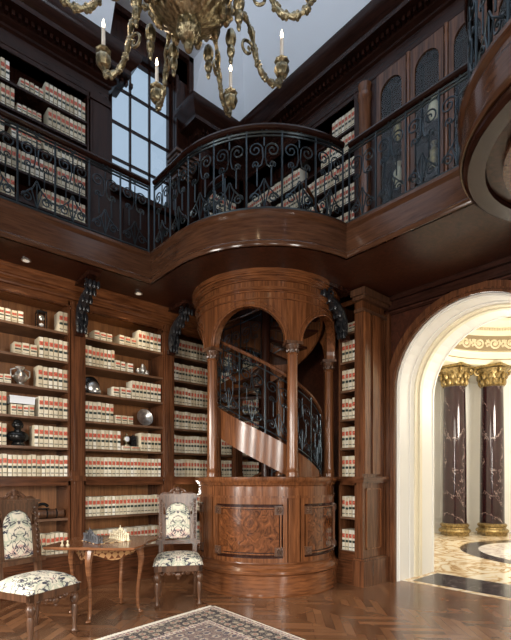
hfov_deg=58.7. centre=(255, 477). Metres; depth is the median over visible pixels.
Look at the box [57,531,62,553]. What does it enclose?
book
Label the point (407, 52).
column
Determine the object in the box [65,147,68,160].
book
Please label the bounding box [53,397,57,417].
book
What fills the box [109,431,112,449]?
book
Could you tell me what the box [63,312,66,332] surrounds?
book
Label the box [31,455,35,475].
book
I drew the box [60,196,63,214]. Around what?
book
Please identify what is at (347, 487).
bookcase
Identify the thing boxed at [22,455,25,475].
book
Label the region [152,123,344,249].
railing
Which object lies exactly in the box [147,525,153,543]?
book
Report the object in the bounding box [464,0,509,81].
railing
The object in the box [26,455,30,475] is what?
book
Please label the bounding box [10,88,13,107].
book
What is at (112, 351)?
book
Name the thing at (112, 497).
book
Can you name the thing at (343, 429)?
book
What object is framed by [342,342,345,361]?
book
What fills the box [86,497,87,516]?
book
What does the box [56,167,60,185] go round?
book
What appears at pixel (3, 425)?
book
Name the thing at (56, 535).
book
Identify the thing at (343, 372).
book
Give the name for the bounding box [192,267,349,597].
enclosure
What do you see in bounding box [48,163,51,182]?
book
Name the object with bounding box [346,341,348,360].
book
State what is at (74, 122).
book
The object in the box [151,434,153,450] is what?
book
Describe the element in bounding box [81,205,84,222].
book
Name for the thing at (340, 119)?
book
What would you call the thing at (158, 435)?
book
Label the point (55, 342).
book
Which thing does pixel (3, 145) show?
book
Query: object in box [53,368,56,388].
book
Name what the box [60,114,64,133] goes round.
book
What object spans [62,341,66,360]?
book
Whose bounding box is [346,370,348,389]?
book
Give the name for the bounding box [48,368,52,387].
book
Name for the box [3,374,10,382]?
book
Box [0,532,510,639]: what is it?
floor
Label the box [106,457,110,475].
book
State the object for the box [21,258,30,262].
recessed light
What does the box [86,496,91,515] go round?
book
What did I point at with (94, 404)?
book
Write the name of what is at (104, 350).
book
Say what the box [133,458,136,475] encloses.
book
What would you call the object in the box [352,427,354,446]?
book
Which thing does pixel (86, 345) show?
book
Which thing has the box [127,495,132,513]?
book
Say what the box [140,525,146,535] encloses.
book
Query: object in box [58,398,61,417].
book
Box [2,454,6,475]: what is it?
book
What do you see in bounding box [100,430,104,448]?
book
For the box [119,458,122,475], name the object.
book
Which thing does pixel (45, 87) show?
book
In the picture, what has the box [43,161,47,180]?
book
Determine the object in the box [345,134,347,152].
book
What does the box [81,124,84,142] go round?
book
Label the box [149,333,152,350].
book
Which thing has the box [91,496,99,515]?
book
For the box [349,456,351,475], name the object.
book
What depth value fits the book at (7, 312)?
5.08 m
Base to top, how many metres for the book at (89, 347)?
0.249 m
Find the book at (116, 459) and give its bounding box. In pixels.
[115,458,118,475]
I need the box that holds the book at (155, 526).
[150,525,156,542]
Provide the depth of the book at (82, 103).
5.94 m
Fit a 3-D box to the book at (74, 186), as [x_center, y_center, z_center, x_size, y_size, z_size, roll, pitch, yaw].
[-2.386,-3.802,5.940,0.049,0.242,0.176,0,0,-42]
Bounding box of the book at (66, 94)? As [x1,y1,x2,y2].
[65,93,68,111]
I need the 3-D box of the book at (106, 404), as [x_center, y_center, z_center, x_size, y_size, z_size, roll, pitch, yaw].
[-1.963,-0.837,5.915,0.053,0.244,0.176,0,0,-42]
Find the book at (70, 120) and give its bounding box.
[69,119,72,136]
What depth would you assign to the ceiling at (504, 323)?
10.48 m
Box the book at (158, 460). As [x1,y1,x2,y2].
[157,459,160,476]
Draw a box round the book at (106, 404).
[105,403,108,421]
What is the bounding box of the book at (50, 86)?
[49,84,52,103]
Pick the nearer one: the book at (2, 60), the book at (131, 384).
the book at (2, 60)
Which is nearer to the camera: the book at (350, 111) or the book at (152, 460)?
the book at (350, 111)
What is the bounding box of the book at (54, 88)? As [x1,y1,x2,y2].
[53,87,56,105]
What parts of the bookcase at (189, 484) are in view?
panel, shelf, shelf, panel, shelf, shelf, shelf, panel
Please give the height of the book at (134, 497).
0.242 m
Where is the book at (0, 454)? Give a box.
[0,454,1,475]
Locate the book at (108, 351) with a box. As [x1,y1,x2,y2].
[107,350,110,368]
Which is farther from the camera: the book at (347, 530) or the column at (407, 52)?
the book at (347, 530)
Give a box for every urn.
[392,160,400,187]
[427,94,437,120]
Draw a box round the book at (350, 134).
[348,132,351,148]
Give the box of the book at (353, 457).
[352,456,354,475]
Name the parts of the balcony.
coffer moulding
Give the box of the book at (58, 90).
[57,89,60,107]
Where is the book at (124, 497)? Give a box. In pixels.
[123,496,125,513]
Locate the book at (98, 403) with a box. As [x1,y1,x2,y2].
[97,402,100,421]
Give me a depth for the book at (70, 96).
5.84 m
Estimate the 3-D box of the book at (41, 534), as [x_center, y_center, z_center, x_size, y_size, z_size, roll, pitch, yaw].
[-2.545,0.785,5.396,0.048,0.249,0.176,0,0,-42]
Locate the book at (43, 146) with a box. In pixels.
[41,138,47,151]
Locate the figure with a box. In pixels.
[135,363,148,374]
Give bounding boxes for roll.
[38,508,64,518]
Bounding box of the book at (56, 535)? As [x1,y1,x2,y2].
[50,532,58,553]
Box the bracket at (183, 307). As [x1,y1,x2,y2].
[167,299,193,355]
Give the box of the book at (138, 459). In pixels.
[137,458,139,475]
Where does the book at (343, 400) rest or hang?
on the bookcase at (347, 487)
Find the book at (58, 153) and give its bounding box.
[56,146,60,157]
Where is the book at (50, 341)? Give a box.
[48,338,52,358]
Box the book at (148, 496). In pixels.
[147,495,150,512]
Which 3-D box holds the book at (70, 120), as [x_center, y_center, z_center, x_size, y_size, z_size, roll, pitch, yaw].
[-2.426,-4.492,5.904,0.050,0.242,0.176,0,0,-42]
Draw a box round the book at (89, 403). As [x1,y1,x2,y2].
[88,402,91,420]
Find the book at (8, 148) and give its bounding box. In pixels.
[6,145,10,165]
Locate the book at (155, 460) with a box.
[152,459,156,476]
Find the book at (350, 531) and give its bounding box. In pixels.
[349,529,354,550]
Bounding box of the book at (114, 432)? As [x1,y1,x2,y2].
[113,431,116,449]
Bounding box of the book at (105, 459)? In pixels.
[104,458,107,475]
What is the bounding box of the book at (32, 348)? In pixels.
[29,345,36,355]
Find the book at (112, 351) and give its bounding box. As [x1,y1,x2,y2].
[110,350,113,368]
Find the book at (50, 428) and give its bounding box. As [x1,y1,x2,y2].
[48,426,52,446]
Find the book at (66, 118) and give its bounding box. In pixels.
[65,116,68,134]
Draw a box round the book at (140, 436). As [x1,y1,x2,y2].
[135,433,143,450]
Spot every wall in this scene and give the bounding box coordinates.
[194,167,242,221]
[270,275,510,558]
[432,315,510,571]
[434,373,510,532]
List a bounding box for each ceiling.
[70,0,370,120]
[442,318,510,370]
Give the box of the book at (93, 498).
[90,496,95,515]
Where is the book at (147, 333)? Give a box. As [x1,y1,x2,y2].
[146,332,148,349]
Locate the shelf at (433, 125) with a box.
[416,117,437,142]
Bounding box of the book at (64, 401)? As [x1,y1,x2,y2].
[62,399,66,418]
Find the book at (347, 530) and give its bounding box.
[346,528,353,549]
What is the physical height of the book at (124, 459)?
0.242 m
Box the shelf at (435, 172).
[416,166,437,183]
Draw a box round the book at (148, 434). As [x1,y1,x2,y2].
[147,433,150,450]
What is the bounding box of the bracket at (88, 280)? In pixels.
[74,270,100,336]
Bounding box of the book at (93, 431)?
[92,430,95,448]
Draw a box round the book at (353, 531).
[352,530,354,550]
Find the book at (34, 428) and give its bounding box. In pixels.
[30,425,37,445]
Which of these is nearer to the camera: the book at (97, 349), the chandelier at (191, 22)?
the chandelier at (191, 22)
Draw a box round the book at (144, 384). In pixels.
[143,382,145,399]
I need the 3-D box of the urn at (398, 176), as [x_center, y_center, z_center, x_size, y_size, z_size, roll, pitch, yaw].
[1.786,-3.740,5.662,0.150,0.380,0.150,0,0,-42]
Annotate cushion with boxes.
[0,570,79,595]
[3,510,32,559]
[153,551,203,566]
[166,502,189,538]
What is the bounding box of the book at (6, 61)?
[5,60,8,79]
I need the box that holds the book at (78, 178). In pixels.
[77,176,80,194]
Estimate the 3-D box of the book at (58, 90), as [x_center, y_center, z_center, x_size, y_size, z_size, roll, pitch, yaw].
[-2.535,-4.791,5.807,0.048,0.240,0.176,0,0,-42]
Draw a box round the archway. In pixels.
[397,292,510,580]
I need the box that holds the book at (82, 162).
[81,157,84,168]
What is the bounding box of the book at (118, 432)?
[117,431,119,449]
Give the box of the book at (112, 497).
[111,496,114,514]
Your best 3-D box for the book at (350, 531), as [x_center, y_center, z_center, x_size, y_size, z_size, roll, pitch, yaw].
[1.282,0.798,5.885,0.176,0.262,0.051,0,0,-42]
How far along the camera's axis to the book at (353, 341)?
5.79 m
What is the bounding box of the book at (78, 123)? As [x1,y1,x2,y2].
[77,122,80,140]
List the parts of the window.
frame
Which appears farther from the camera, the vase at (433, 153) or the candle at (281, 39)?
the vase at (433, 153)
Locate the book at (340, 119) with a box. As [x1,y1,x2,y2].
[339,117,341,134]
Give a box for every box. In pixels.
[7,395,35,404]
[128,435,136,446]
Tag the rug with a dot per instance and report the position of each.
(209, 622)
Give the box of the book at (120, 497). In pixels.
[119,496,122,514]
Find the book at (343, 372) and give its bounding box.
[342,371,345,390]
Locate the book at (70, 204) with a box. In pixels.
[68,199,71,217]
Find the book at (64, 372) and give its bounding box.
[62,370,66,389]
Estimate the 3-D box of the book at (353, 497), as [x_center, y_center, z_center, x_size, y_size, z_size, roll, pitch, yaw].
[1.318,0.368,5.844,0.176,0.262,0.051,0,0,-42]
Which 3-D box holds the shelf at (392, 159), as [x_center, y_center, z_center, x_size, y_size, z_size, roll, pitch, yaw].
[1.786,-4.090,5.662,0.240,0.020,0.360,0,0,-42]
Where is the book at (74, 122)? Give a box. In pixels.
[73,121,76,138]
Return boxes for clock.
[35,309,46,328]
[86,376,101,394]
[123,433,129,445]
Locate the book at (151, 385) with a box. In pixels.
[150,383,153,400]
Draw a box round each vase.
[392,118,400,140]
[427,140,437,168]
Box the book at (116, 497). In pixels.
[115,496,118,514]
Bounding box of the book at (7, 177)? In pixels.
[5,174,9,194]
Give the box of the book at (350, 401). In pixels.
[349,399,351,418]
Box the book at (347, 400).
[346,399,350,418]
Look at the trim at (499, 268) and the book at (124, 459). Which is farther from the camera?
the book at (124, 459)
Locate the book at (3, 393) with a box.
[1,391,5,413]
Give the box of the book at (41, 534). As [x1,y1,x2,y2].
[40,533,44,554]
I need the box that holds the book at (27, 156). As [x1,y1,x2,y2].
[25,153,29,172]
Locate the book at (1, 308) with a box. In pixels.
[0,307,3,319]
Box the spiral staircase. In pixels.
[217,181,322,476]
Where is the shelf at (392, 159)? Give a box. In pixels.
[382,140,400,162]
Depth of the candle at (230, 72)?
3.36 m
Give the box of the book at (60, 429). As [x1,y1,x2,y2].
[58,427,62,446]
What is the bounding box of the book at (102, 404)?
[101,403,104,421]
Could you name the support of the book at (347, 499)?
on the bookcase at (347, 487)
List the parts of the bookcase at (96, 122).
panel, panel, rail, shelf, shelf, shelf, shelf, shelf, panel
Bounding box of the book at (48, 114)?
[44,107,51,126]
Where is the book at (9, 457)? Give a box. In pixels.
[7,455,11,475]
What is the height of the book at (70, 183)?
0.242 m
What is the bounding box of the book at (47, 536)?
[44,533,49,554]
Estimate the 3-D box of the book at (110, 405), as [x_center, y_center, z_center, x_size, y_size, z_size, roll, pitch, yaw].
[-1.921,-0.837,5.952,0.053,0.244,0.176,0,0,-42]
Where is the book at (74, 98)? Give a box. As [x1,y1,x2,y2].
[73,97,76,115]
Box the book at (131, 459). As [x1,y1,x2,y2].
[130,458,132,475]
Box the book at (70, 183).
[69,173,72,190]
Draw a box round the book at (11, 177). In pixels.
[10,176,13,195]
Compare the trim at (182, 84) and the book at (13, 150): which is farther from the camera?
the trim at (182, 84)
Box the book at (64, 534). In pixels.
[63,532,66,552]
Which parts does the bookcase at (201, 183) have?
panel, rail, shelf, panel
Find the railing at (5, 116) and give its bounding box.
[0,108,149,251]
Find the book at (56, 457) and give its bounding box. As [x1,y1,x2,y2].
[54,455,58,475]
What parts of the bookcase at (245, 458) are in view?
panel, shelf, shelf, panel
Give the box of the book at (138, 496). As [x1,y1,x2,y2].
[133,495,139,513]
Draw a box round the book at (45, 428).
[43,426,47,446]
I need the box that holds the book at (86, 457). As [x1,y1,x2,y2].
[86,457,87,475]
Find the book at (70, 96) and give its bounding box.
[69,95,72,113]
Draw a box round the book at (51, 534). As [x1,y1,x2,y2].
[47,533,53,554]
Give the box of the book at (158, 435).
[157,434,160,451]
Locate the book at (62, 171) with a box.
[61,169,64,187]
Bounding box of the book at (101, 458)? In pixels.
[100,457,103,475]
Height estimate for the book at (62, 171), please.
0.242 m
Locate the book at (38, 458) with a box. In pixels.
[36,456,40,475]
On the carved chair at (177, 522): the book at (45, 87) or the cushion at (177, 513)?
the cushion at (177, 513)
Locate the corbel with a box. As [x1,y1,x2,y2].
[166,146,198,186]
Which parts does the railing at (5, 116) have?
scroll panel, post, scroll panel, post, scroll panel, rail, rail, handrail, post, scroll panel, post, scroll panel, post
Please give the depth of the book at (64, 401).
5.50 m
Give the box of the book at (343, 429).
[342,428,345,447]
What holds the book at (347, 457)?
on the bookcase at (347, 487)
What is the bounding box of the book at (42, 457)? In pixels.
[41,456,44,475]
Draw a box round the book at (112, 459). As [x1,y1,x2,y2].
[111,458,114,475]
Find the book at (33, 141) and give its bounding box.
[31,134,35,146]
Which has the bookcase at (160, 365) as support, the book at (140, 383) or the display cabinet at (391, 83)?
the book at (140, 383)
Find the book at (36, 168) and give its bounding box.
[34,157,38,176]
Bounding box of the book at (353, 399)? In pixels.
[352,398,354,417]
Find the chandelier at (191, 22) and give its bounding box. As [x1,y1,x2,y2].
[60,0,316,117]
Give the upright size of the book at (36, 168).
0.245 m
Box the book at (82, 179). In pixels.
[81,178,84,195]
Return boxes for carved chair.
[0,489,79,639]
[153,487,203,607]
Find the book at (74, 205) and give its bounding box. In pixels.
[73,201,76,219]
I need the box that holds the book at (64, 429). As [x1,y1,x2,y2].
[63,427,66,447]
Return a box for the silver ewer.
[10,366,29,384]
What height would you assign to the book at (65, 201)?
0.245 m
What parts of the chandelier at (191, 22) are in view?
arm, arm, arm, lamp shade, arm, arm, arm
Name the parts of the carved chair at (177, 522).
leg, leg, seat frame, frame, leg, leg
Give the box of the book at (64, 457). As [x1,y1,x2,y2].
[63,456,66,475]
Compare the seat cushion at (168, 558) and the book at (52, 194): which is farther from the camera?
the book at (52, 194)
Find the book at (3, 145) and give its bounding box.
[1,142,5,162]
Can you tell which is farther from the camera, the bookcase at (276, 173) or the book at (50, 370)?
the bookcase at (276, 173)
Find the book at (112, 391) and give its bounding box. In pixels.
[107,387,118,396]
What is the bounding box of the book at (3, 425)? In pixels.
[1,423,5,444]
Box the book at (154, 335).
[153,334,156,350]
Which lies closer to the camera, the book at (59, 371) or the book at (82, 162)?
the book at (59, 371)
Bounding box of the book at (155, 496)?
[154,495,156,512]
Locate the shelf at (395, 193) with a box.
[382,186,400,201]
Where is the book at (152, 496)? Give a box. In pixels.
[151,495,153,512]
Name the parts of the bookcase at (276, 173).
panel, panel, rail, shelf, panel, shelf, shelf, shelf, panel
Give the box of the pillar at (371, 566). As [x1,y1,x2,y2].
[350,286,391,587]
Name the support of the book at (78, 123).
on the bookcase at (96, 122)
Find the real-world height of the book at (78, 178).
0.242 m
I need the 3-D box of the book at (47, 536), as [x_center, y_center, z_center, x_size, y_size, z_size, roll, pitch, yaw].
[-2.507,0.789,5.430,0.048,0.240,0.176,0,0,-42]
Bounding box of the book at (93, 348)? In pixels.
[92,347,95,365]
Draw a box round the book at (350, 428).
[349,427,351,447]
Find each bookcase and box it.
[0,42,111,235]
[0,288,85,601]
[84,311,175,587]
[174,333,243,572]
[198,154,238,219]
[242,349,260,476]
[243,92,355,217]
[337,300,355,584]
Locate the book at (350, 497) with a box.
[349,496,352,516]
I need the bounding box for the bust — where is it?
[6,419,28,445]
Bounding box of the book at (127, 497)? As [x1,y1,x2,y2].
[121,495,129,513]
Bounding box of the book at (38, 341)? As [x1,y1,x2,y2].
[34,337,42,356]
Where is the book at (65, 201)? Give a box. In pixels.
[64,198,67,216]
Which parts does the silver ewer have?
handle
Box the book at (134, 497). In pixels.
[132,495,136,513]
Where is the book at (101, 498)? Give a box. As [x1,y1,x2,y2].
[96,496,103,515]
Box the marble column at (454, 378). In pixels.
[438,362,474,535]
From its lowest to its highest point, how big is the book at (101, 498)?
0.242 m
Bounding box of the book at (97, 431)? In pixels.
[96,430,99,448]
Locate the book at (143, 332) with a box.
[142,331,145,348]
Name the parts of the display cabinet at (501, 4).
door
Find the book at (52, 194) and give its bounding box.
[51,192,53,210]
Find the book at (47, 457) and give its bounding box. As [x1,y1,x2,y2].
[42,455,49,475]
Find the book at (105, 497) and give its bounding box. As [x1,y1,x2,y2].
[101,496,107,515]
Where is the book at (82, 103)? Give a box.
[81,102,84,119]
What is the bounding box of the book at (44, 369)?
[42,367,47,387]
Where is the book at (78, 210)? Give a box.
[77,203,80,220]
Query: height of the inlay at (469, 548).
0.003 m
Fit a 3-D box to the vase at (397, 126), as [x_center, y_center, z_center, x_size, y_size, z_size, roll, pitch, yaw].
[1.786,-4.290,5.662,0.150,0.380,0.150,0,0,-42]
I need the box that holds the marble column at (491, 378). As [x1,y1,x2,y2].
[473,362,510,535]
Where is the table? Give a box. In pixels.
[43,535,158,623]
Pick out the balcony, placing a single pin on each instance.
(458, 220)
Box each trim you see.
[0,0,142,101]
[0,259,260,354]
[109,2,193,251]
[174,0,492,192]
[356,78,376,216]
[384,314,390,556]
[387,255,510,315]
[390,280,510,581]
[413,573,510,597]
[448,317,510,359]
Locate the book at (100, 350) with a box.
[99,349,102,366]
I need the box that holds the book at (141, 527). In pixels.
[137,526,143,534]
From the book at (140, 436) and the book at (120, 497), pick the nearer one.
the book at (120, 497)
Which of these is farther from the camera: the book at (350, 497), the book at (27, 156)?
the book at (350, 497)
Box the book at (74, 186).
[73,175,76,192]
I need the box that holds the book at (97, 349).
[96,348,98,366]
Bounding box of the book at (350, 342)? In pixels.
[349,340,351,360]
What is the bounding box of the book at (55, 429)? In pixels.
[53,427,57,446]
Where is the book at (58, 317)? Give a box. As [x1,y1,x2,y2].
[54,311,62,331]
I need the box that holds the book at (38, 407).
[34,396,42,416]
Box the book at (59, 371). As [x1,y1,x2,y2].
[57,369,61,389]
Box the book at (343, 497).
[342,496,348,515]
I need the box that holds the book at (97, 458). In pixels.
[96,457,99,475]
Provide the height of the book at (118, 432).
0.245 m
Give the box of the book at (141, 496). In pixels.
[140,495,143,512]
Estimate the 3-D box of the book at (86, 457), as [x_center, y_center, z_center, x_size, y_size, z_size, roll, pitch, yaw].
[-2.171,-0.142,5.730,0.049,0.242,0.176,0,0,-42]
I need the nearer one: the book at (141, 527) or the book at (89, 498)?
the book at (89, 498)
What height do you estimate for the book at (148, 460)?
0.242 m
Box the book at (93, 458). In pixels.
[92,457,95,475]
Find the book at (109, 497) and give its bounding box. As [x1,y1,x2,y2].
[108,496,110,514]
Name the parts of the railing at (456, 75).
post, scroll panel, post, scroll panel, rail, post, handrail, rail, scroll panel, post, scroll panel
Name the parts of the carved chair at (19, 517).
frame, leg, leg, seat frame, leg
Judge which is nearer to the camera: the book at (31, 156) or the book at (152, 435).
the book at (31, 156)
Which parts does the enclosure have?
burl panel, panel frame, arch moulding, burl panel, panel frame, arch moulding, arch moulding, panel frame, burl panel, carved bracket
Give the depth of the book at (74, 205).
5.87 m
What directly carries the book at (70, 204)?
on the bookcase at (96, 122)
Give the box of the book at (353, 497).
[352,496,354,516]
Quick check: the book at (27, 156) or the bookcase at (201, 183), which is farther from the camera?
the bookcase at (201, 183)
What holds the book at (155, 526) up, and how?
on the bookcase at (160, 365)
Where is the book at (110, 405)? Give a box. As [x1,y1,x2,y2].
[109,404,112,422]
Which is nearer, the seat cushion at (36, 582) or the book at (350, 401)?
the seat cushion at (36, 582)
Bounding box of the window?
[112,63,170,206]
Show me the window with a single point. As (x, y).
(144, 68)
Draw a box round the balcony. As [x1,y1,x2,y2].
[0,18,510,321]
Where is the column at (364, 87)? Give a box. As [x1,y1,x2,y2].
[358,80,371,214]
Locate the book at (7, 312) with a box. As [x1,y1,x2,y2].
[4,308,10,320]
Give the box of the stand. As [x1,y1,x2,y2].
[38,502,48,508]
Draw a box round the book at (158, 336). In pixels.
[157,335,160,351]
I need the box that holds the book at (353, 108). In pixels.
[352,108,353,125]
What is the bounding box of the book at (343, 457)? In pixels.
[342,456,345,475]
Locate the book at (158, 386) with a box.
[157,385,160,401]
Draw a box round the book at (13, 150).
[11,147,15,167]
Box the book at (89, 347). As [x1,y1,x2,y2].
[88,346,91,365]
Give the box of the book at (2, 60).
[0,57,4,77]
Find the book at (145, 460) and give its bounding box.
[141,459,146,476]
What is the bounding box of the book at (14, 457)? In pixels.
[12,455,16,475]
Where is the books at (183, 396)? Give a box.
[0,78,354,558]
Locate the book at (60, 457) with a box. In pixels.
[59,456,62,475]
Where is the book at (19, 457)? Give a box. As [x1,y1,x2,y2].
[17,455,21,475]
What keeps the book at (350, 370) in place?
on the bookcase at (347, 487)
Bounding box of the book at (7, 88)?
[5,85,9,105]
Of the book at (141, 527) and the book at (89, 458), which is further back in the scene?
the book at (141, 527)
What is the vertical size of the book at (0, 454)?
0.240 m
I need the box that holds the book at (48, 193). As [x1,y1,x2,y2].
[46,190,50,209]
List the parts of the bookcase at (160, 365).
panel, panel, panel, shelf, shelf, shelf, shelf, shelf, shelf, rail, shelf, panel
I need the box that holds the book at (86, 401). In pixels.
[86,401,87,420]
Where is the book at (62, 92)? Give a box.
[61,91,64,109]
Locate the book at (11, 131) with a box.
[7,125,15,137]
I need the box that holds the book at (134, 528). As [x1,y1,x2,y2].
[130,526,136,534]
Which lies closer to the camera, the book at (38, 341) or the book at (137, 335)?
the book at (38, 341)
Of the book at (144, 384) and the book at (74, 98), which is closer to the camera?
the book at (74, 98)
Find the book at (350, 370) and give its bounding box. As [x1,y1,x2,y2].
[349,369,351,389]
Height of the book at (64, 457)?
0.249 m
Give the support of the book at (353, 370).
on the bookcase at (347, 487)
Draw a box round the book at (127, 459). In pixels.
[126,458,129,475]
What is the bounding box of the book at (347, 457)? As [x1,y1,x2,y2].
[346,456,348,475]
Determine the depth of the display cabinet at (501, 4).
4.75 m
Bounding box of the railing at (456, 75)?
[348,57,474,222]
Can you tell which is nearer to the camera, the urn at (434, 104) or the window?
the urn at (434, 104)
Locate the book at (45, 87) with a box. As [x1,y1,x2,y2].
[42,82,48,100]
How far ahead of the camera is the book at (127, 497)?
6.04 m
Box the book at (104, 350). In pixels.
[103,349,106,367]
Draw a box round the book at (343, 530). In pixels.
[342,528,352,549]
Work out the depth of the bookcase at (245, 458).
7.69 m
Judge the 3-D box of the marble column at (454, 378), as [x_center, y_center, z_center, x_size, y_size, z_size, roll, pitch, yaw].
[4.714,-0.640,10.749,0.720,3.980,0.720,0,0,-42]
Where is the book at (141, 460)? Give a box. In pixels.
[140,459,143,475]
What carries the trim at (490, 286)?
attached to the wall at (310, 370)
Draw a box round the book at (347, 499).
[346,497,348,516]
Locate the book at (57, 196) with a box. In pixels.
[56,194,59,213]
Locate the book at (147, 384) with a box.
[146,383,149,400]
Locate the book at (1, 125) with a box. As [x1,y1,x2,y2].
[0,119,3,130]
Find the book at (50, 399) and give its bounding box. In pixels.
[48,397,52,417]
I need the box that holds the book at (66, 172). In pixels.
[65,171,68,189]
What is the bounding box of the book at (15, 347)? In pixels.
[10,342,20,353]
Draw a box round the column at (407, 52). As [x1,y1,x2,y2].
[406,51,409,190]
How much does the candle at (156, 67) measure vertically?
0.135 m
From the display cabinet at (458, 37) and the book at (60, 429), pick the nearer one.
the display cabinet at (458, 37)
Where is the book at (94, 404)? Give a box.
[92,402,96,420]
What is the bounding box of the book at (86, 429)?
[86,429,87,448]
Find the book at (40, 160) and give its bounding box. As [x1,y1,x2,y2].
[39,159,42,178]
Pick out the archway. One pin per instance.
(424, 356)
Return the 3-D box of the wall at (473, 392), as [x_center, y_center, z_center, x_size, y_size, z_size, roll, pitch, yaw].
[5.654,-1.450,8.051,6.886,5.600,7.040,0,0,-42]
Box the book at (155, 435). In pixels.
[154,434,156,451]
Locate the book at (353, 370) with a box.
[352,369,354,388]
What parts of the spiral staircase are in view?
baluster panel, baluster panel, baluster panel, baluster panel, baluster panel, baluster panel, baluster panel, baluster panel, baluster panel, baluster panel, baluster panel, baluster panel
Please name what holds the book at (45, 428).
on the bookcase at (65, 492)
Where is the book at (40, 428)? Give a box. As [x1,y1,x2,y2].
[38,425,42,446]
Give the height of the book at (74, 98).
0.249 m
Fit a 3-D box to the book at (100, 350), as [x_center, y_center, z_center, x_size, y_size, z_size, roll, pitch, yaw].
[-2.022,-1.529,5.863,0.048,0.240,0.176,0,0,-42]
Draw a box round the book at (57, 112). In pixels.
[56,111,59,130]
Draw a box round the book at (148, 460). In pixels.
[142,459,150,476]
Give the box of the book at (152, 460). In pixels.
[147,459,153,476]
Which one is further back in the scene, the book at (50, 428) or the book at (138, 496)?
the book at (138, 496)
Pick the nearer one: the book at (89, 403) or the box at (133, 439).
the book at (89, 403)
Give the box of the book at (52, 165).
[52,165,53,182]
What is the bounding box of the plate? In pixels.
[137,409,152,425]
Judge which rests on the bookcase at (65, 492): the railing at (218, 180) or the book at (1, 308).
the book at (1, 308)
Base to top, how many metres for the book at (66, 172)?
0.242 m
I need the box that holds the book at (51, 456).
[50,455,53,475]
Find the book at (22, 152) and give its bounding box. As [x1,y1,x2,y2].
[21,151,24,170]
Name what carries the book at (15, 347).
on the bookcase at (65, 492)
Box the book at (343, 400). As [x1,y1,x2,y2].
[342,399,345,418]
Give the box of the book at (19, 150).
[19,150,20,169]
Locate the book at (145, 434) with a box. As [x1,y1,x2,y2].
[144,433,146,450]
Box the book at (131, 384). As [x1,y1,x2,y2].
[126,381,134,398]
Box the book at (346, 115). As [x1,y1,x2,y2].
[345,113,347,130]
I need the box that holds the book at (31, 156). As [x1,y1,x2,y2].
[30,155,33,174]
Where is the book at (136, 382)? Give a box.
[135,381,138,398]
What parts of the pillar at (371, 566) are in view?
cap moulding, panel moulding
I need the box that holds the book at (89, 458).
[88,457,91,475]
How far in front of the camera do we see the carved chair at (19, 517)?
3.88 m
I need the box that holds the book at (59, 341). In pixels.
[58,340,61,360]
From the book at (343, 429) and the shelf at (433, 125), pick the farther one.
the book at (343, 429)
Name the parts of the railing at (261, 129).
post, scroll panel, post, scroll panel, post, scroll panel, post, scroll panel, post, handrail, rail, scroll panel, rail, post, scroll panel, post, scroll panel, post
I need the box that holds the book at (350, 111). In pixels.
[348,110,351,127]
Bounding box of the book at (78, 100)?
[77,99,80,117]
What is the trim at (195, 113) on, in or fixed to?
attached to the wall at (310, 370)
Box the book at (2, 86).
[0,83,4,103]
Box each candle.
[101,27,104,44]
[155,65,158,81]
[229,71,231,86]
[280,37,283,54]
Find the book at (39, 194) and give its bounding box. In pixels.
[38,189,45,207]
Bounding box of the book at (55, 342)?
[53,339,57,359]
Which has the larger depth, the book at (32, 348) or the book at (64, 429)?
the book at (64, 429)
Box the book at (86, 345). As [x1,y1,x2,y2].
[86,345,87,364]
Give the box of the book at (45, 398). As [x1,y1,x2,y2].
[43,396,47,416]
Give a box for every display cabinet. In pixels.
[377,55,406,205]
[410,26,443,188]
[449,0,492,168]
[493,0,510,39]
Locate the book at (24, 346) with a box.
[21,343,28,354]
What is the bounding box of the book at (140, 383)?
[139,382,142,399]
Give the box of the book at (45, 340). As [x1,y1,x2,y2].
[43,337,47,357]
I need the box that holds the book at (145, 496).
[144,495,146,512]
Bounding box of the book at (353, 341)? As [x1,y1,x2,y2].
[352,339,354,359]
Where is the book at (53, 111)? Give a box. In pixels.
[52,110,55,128]
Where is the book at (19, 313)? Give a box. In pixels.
[17,311,22,323]
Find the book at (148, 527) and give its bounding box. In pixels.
[142,525,150,543]
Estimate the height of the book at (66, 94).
0.240 m
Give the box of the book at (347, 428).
[346,427,348,447]
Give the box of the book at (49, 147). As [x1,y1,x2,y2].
[48,139,51,153]
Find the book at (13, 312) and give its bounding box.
[11,310,16,321]
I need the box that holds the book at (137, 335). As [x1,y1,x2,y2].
[132,330,141,347]
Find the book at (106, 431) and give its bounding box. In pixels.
[105,430,108,448]
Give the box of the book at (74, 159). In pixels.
[73,154,76,164]
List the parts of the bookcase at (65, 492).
panel, panel, rail, shelf, shelf, shelf, shelf, shelf, shelf, shelf, panel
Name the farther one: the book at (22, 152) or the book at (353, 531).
the book at (353, 531)
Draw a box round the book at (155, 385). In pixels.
[154,384,156,400]
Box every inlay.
[460,540,510,563]
[478,543,510,559]
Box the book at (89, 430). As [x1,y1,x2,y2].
[88,429,91,448]
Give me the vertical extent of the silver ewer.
0.220 m
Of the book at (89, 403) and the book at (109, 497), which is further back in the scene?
the book at (109, 497)
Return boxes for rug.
[95,605,304,639]
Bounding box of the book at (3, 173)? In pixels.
[0,172,4,192]
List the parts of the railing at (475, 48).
scroll panel, scroll panel, rail, handrail, post, scroll panel, post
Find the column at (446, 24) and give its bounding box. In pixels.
[444,22,448,171]
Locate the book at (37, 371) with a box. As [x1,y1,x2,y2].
[33,365,41,386]
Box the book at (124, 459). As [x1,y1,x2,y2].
[123,458,125,475]
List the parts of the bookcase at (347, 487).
shelf, shelf, shelf, shelf, shelf, rail, panel, shelf, panel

